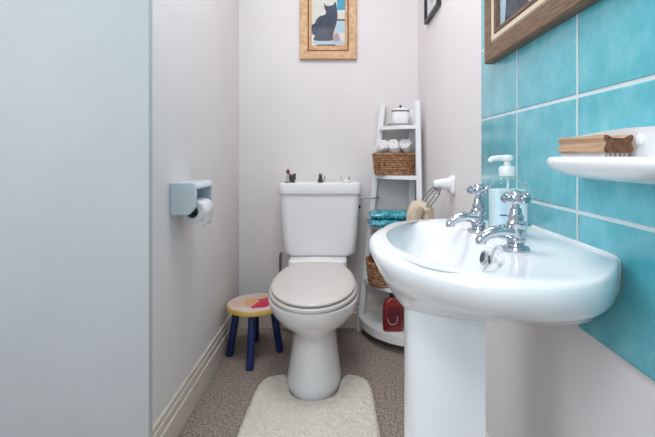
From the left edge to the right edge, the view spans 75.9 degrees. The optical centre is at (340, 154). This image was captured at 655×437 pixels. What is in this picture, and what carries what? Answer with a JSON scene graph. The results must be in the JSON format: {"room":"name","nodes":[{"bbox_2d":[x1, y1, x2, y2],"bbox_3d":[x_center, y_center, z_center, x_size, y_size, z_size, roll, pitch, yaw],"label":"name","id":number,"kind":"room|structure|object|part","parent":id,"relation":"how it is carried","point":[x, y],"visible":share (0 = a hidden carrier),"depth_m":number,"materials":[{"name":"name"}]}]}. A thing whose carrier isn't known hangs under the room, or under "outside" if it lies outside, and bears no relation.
{"room":"bathroom","nodes":[
{"label":"bathroom","id":0,"kind":"room"},
{"bbox_2d":[0,0,151,436],"bbox_3d":[-0.982,-0.272,1.030,1.036,2.400,0.020,0,0,0],"label":"door","id":1,"kind":"structure","parent":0,"point":[76,75],"depth_m":1.02,"materials":[{"name":"paint"}]},
{"bbox_2d":[152,0,238,426],"bbox_3d":[-0.595,-0.272,1.642,0.100,2.400,1.224,0,0,0],"label":"wall","id":2,"kind":"structure","parent":0,"point":[195,43],"depth_m":1.54,"materials":[{"name":"beige paint"}]},
{"bbox_2d":[170,180,212,214],"bbox_3d":[-0.503,0.141,1.427,0.084,0.103,0.179,0,0,0],"label":"toilet roll holder","id":3,"kind":"object","parent":2,"relation":"attached to","point":[184,195],"visible":0.82,"depth_m":1.34,"materials":[{"name":"white ceramic"}]},
{"bbox_2d":[170,180,212,188],"bbox_3d":[-0.502,0.100,1.427,0.083,0.020,0.171,0,0,0],"label":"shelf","id":4,"kind":"object","parent":3,"relation":"attached to","point":[188,184],"depth_m":1.37,"materials":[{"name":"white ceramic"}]},
{"bbox_2d":[181,197,213,226],"bbox_3d":[-0.488,0.194,1.437,0.079,0.089,0.107,0,0,0],"label":"toilet roll","id":5,"kind":"object","parent":3,"relation":"hanging from","point":[205,207],"visible":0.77,"depth_m":1.40,"materials":[{"name":"paper"}]},
{"bbox_2d":[152,314,240,436],"bbox_3d":[-0.539,0.857,1.647,0.012,0.138,1.214,0,0,0],"label":"baseboard","id":6,"kind":"structure","parent":2,"relation":"attached to","point":[174,417],"depth_m":1.52,"materials":[{"name":"beige paint"}]},
{"bbox_2d":[178,328,403,436],"bbox_3d":[-0.450,0.953,0.450,2.100,0.050,3.900,0,0,0],"label":"floor","id":7,"kind":"structure","parent":0,"point":[221,410],"depth_m":1.76,"materials":[{"name":"carpet"}]},
{"bbox_2d":[226,293,282,370],"bbox_3d":[-0.398,0.809,1.962,0.260,0.247,0.260,0,0,45],"label":"stool","id":8,"kind":"object","parent":7,"relation":"on","point":[253,306],"visible":0.83,"depth_m":1.93,"materials":[{"name":"blue paint"}]},
{"bbox_3d":[-0.497,0.817,1.946,0.065,0.227,0.034,0,0,-14],"label":"leg","id":9,"kind":"part","parent":8,"relation":"part of","materials":[{"name":"blue paint"}]},
{"bbox_3d":[-0.398,0.698,1.962,0.260,0.022,0.260,0,0,0],"label":"seat","id":10,"kind":"part","parent":8,"relation":"part of","materials":[{"name":"wood"}]},
{"bbox_3d":[-0.393,0.817,1.844,0.036,0.231,0.094,0,0,0],"label":"leg","id":11,"kind":"part","parent":8,"relation":"part of","materials":[{"name":"blue paint"}]},
{"bbox_3d":[-0.419,0.817,2.068,0.035,0.230,0.088,0,0,-7],"label":"leg","id":12,"kind":"part","parent":8,"relation":"part of","materials":[{"name":"blue paint"}]},
{"bbox_3d":[-0.302,0.817,1.979,0.064,0.227,0.035,0,0,-16],"label":"leg","id":13,"kind":"part","parent":8,"relation":"part of","materials":[{"name":"blue paint"}]},
{"bbox_2d":[237,374,380,436],"bbox_3d":[-0.104,0.915,1.435,0.475,0.024,0.631,0,0,0],"label":"mat","id":14,"kind":"object","parent":7,"relation":"on","point":[273,411],"visible":1,"depth_m":1.47,"materials":[{"name":"beige fabric"}]},
{"bbox_2d":[268,180,378,400],"bbox_3d":[-0.061,0.531,1.857,0.528,0.793,0.786,0,0,0],"label":"toilet","id":15,"kind":"object","parent":7,"relation":"on","point":[316,293],"visible":0.96,"depth_m":1.73,"materials":[{"name":"white ceramic"}]},
{"bbox_2d":[285,169,295,182],"bbox_3d":[-0.246,0.102,2.073,0.054,0.066,0.035,0,0,0],"label":"figurine","id":16,"kind":"object","parent":15,"relation":"on","point":[290,178],"visible":1,"depth_m":2.06,"materials":[{"name":"grey ceramic"}]},
{"bbox_3d":[-0.109,0.538,1.737,0.357,0.034,0.546,0,0,0],"label":"seat","id":17,"kind":"part","parent":15,"relation":"part of","materials":[{"name":"white plastic"}]},
{"bbox_3d":[-0.109,0.519,1.746,0.342,0.035,0.552,0,0,0],"label":"lid","id":18,"kind":"part","parent":15,"relation":"part of","materials":[{"name":"white plastic"}]},
{"bbox_3d":[-0.103,0.165,2.147,0.413,0.059,0.206,0,0,0],"label":"cistern lid","id":19,"kind":"part","parent":15,"relation":"part of","materials":[{"name":"white ceramic"}]},
{"bbox_2d":[318,173,324,182],"bbox_3d":[-0.093,0.112,2.071,0.038,0.047,0.033,0,0,0],"label":"figurine","id":20,"kind":"object","parent":15,"relation":"on","point":[320,179],"visible":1,"depth_m":2.06,"materials":[{"name":"grey ceramic"}]},
{"bbox_2d":[340,176,350,182],"bbox_3d":[0.025,0.118,2.075,0.056,0.034,0.030,0,0,0],"label":"figurine","id":21,"kind":"object","parent":15,"relation":"on","point":[343,180],"visible":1,"depth_m":2.06,"materials":[{"name":"white ceramic"}]},
{"bbox_2d":[357,101,421,345],"bbox_3d":[0.239,0.331,2.079,0.307,1.195,0.323,0,0,0],"label":"corner shelf","id":22,"kind":"object","parent":7,"relation":"on","point":[371,323],"visible":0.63,"depth_m":2.13,"materials":[{"name":"white paint"}]},
{"bbox_3d":[0.162,0.331,2.228,0.154,1.195,0.026,0,0,0],"label":"rail","id":23,"kind":"part","parent":22,"relation":"part of","materials":[{"name":"white paint"}]},
{"bbox_2d":[365,255,388,287],"bbox_3d":[0.262,0.582,2.110,0.269,0.122,0.189,0,0,0],"label":"basket","id":24,"kind":"object","parent":22,"relation":"on","point":[375,279],"visible":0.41,"depth_m":2.03,"materials":[{"name":"brown wicker"}]},
{"bbox_2d":[366,218,405,226],"bbox_3d":[0.246,0.332,2.085,0.221,0.041,0.140,0,0,-6],"label":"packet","id":25,"kind":"object","parent":22,"relation":"on","point":[374,222],"visible":0.43,"depth_m":2.02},
{"bbox_2d":[369,209,406,218],"bbox_3d":[0.248,0.294,2.090,0.213,0.039,0.136,0,0,3],"label":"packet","id":26,"kind":"object","parent":25,"relation":"on","point":[391,213],"visible":0.83,"depth_m":2.03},
{"bbox_2d":[382,293,402,331],"bbox_3d":[0.252,0.749,2.023,0.100,0.188,0.059,0,0,0],"label":"soap bottle","id":27,"kind":"object","parent":22,"relation":"on","point":[392,310],"visible":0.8,"depth_m":2.00,"materials":[{"name":"red plastic"}]},
{"bbox_2d":[372,153,414,175],"bbox_3d":[0.272,0.046,2.150,0.220,0.115,0.126,0,0,0],"label":"basket","id":28,"kind":"object","parent":22,"relation":"on","point":[384,164],"visible":0.98,"depth_m":2.09,"materials":[{"name":"brown wicker"}]},
{"bbox_2d":[372,140,388,153],"bbox_3d":[0.204,-0.027,2.150,0.065,0.100,0.116,0,0,-21],"label":"rolled towel","id":29,"kind":"object","parent":28,"relation":"in","point":[382,146],"visible":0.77,"depth_m":2.11,"materials":[{"name":"white fabric"}]},
{"bbox_2d":[388,139,399,152],"bbox_3d":[0.271,-0.025,2.141,0.065,0.109,0.116,0,0,5],"label":"rolled towel","id":30,"kind":"object","parent":28,"relation":"in","point":[393,144],"visible":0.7,"depth_m":2.10,"materials":[{"name":"white fabric"}]},
{"bbox_2d":[399,138,413,152],"bbox_3d":[0.339,-0.031,2.148,0.066,0.106,0.114,0,0,20],"label":"rolled towel","id":31,"kind":"object","parent":28,"relation":"in","point":[406,146],"visible":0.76,"depth_m":2.11,"materials":[{"name":"white fabric"}]},
{"bbox_2d":[387,123,412,125],"bbox_3d":[0.304,-0.153,2.160,0.124,0.012,0.092,0,0,0],"label":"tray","id":32,"kind":"object","parent":22,"relation":"on","point":[389,124],"visible":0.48,"depth_m":2.12,"materials":[{"name":"white wood"}]},
{"bbox_2d":[391,105,409,122],"bbox_3d":[0.308,-0.204,2.160,0.094,0.104,0.078,0,0,0],"label":"lidded pot","id":33,"kind":"object","parent":32,"relation":"on","point":[398,115],"visible":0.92,"depth_m":2.12,"materials":[{"name":"white ceramic"}]},
{"bbox_3d":[0.308,-0.234,2.160,0.094,0.016,0.078,0,0,0],"label":"lid","id":34,"kind":"part","parent":33,"relation":"part of","materials":[{"name":"white ceramic"}]},
{"bbox_3d":[0.378,0.345,2.228,0.030,1.165,0.026,0,0,0],"label":"corner post","id":35,"kind":"part","parent":22,"relation":"part of","materials":[{"name":"white paint"}]},
{"bbox_3d":[0.380,0.331,2.010,0.026,1.195,0.154,0,0,0],"label":"rail","id":36,"kind":"part","parent":22,"relation":"part of","materials":[{"name":"white paint"}]},
{"bbox_2d":[369,184,620,436],"bbox_3d":[0.233,0.493,0.760,0.360,0.871,0.532,0,0,0],"label":"basin","id":37,"kind":"object","parent":7,"relation":"on","point":[452,276],"visible":1,"depth_m":0.69,"materials":[{"name":"white ceramic"}]},
{"bbox_2d":[446,184,489,232],"bbox_3d":[0.256,0.105,0.840,0.091,0.096,0.051,0,0,0],"label":"tap","id":38,"kind":"object","parent":37,"relation":"on","point":[476,216],"depth_m":0.83,"materials":[{"name":"silver metal"}]},
{"bbox_3d":[0.235,0.191,0.708,0.081,0.089,0.007,0,0,34],"label":"plug chain","id":39,"kind":"part","parent":37,"relation":"part of","materials":[{"name":"silver metal"}]},
{"bbox_3d":[0.232,0.213,0.760,0.357,0.120,0.532,0,0,0],"label":"bowl","id":40,"kind":"part","parent":37,"relation":"part of","materials":[{"name":"white ceramic"}]},
{"bbox_2d":[475,190,530,251],"bbox_3d":[0.264,0.105,0.680,0.092,0.096,0.053,0,0,0],"label":"tap","id":41,"kind":"object","parent":37,"relation":"on","point":[513,230],"depth_m":0.67,"materials":[{"name":"silver metal"}]},
{"bbox_2d":[488,155,526,234],"bbox_3d":[0.317,0.076,0.799,0.073,0.153,0.050,0,0,0],"label":"soap dispenser","id":42,"kind":"object","parent":37,"relation":"on","point":[499,211],"visible":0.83,"depth_m":0.79,"materials":[{"name":"clear plastic"}]},
{"bbox_3d":[0.329,0.097,0.775,0.037,0.050,0.004,0,0,-8],"label":"label panel","id":43,"kind":"part","parent":42,"relation":"part of","materials":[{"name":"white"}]},
{"bbox_2d":[239,0,417,301],"bbox_3d":[-0.064,-0.272,2.304,1.162,2.400,0.100,0,0,0],"label":"wall","id":44,"kind":"structure","parent":0,"point":[307,118],"depth_m":2.25,"materials":[{"name":"beige paint"}]},
{"bbox_2d":[241,302,403,327],"bbox_3d":[-0.064,0.857,2.248,0.962,0.138,0.012,0,0,0],"label":"baseboard","id":45,"kind":"structure","parent":44,"relation":"attached to","point":[370,307],"depth_m":2.24,"materials":[{"name":"beige paint"}]},
{"bbox_2d":[300,0,356,59],"bbox_3d":[-0.066,-0.721,2.243,0.303,0.422,0.021,0,0,0],"label":"framed picture","id":46,"kind":"object","parent":44,"relation":"attached to","point":[328,28],"visible":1,"depth_m":2.24,"materials":[{"name":"brown wood"}]},
{"bbox_2d":[311,0,344,47],"bbox_3d":[-0.066,-0.721,2.245,0.183,0.302,0.002,0,0,0],"label":"painting","id":47,"kind":"object","parent":46,"relation":"attached to","point":[327,16],"depth_m":2.24,"materials":[{"name":"multicoloured paper"}]},
{"bbox_3d":[-0.066,-0.721,2.245,0.207,0.326,0.016,0,0,0],"label":"frame","id":48,"kind":"part","parent":46,"relation":"part of","materials":[{"name":"orange wood"}]},
{"bbox_2d":[406,200,434,220],"bbox_3d":[0.287,0.374,1.555,0.102,0.403,0.152,0,0,0],"label":"hand towel","id":49,"kind":"object","parent":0,"point":[418,209],"visible":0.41,"depth_m":1.50,"materials":[{"name":"beige fabric"}]},
{"bbox_2d":[418,0,654,436],"bbox_3d":[0.467,-0.272,0.377,0.100,2.400,3.754,0,0,0],"label":"wall","id":50,"kind":"structure","parent":0,"point":[542,380],"depth_m":1.06,"materials":[{"name":"beige paint"}]},
{"bbox_2d":[424,0,440,24],"bbox_3d":[0.406,-0.771,1.867,0.019,0.302,0.265,0,0,0],"label":"framed picture","id":51,"kind":"object","parent":50,"relation":"attached to","point":[431,7],"visible":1,"depth_m":1.91,"materials":[{"name":"black plastic"}]},
{"bbox_2d":[422,175,454,206],"bbox_3d":[0.348,0.148,1.555,0.135,0.146,0.139,0,0,0],"label":"towel ring","id":52,"kind":"object","parent":50,"relation":"attached to","point":[448,183],"visible":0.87,"depth_m":1.53,"materials":[{"name":"white ceramic"}]},
{"bbox_2d":[481,0,654,382],"bbox_3d":[0.414,-0.587,-0.087,0.006,1.771,2.626,0,0,0],"label":"wall tiles","id":53,"kind":"structure","parent":50,"relation":"attached to","point":[594,71],"depth_m":0.69,"materials":[{"name":"teal tile"}]},
{"bbox_2d":[484,0,599,63],"bbox_3d":[0.398,-0.583,0.841,0.023,0.678,0.582,0,0,0],"label":"framed mirror","id":54,"kind":"object","parent":53,"relation":"attached to","point":[509,25],"visible":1,"depth_m":0.93,"materials":[{"name":"brown wood"}]},
{"bbox_2d":[500,0,529,24],"bbox_3d":[0.402,-0.583,0.841,0.001,0.534,0.438,0,0,0],"label":"painting","id":55,"kind":"object","parent":54,"relation":"attached to","point":[510,10],"depth_m":0.98,"materials":[{"name":"blue"}]},
{"bbox_3d":[0.399,-0.583,0.841,0.021,0.550,0.454,0,0,0],"label":"frame","id":56,"kind":"part","parent":54,"relation":"part of","materials":[{"name":"brown wood"}]},
{"bbox_2d":[546,125,654,184],"bbox_3d":[0.357,-0.001,0.563,0.106,0.077,0.310,0,0,0],"label":"soap dish","id":57,"kind":"object","parent":53,"relation":"attached to","point":[638,167],"visible":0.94,"depth_m":0.53,"materials":[{"name":"white ceramic"}]},
{"bbox_2d":[558,134,633,156],"bbox_3d":[0.369,-0.006,0.616,0.041,0.043,0.119,0,0,0],"label":"brush","id":58,"kind":"object","parent":57,"relation":"on","point":[604,145],"visible":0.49,"depth_m":0.58,"materials":[{"name":"beige wood"}]},
{"bbox_2d":[546,156,654,184],"bbox_3d":[0.357,0.019,0.560,0.106,0.034,0.283,0,0,0],"label":"tray","id":59,"kind":"object","parent":57,"relation":"on","point":[630,169],"depth_m":0.50,"materials":[{"name":"white ceramic"}]},
{"bbox_3d":[0.403,-0.001,0.563,0.014,0.077,0.310,0,0,0],"label":"plate","id":60,"kind":"part","parent":57,"relation":"part of","materials":[{"name":"white ceramic"}]}
]}

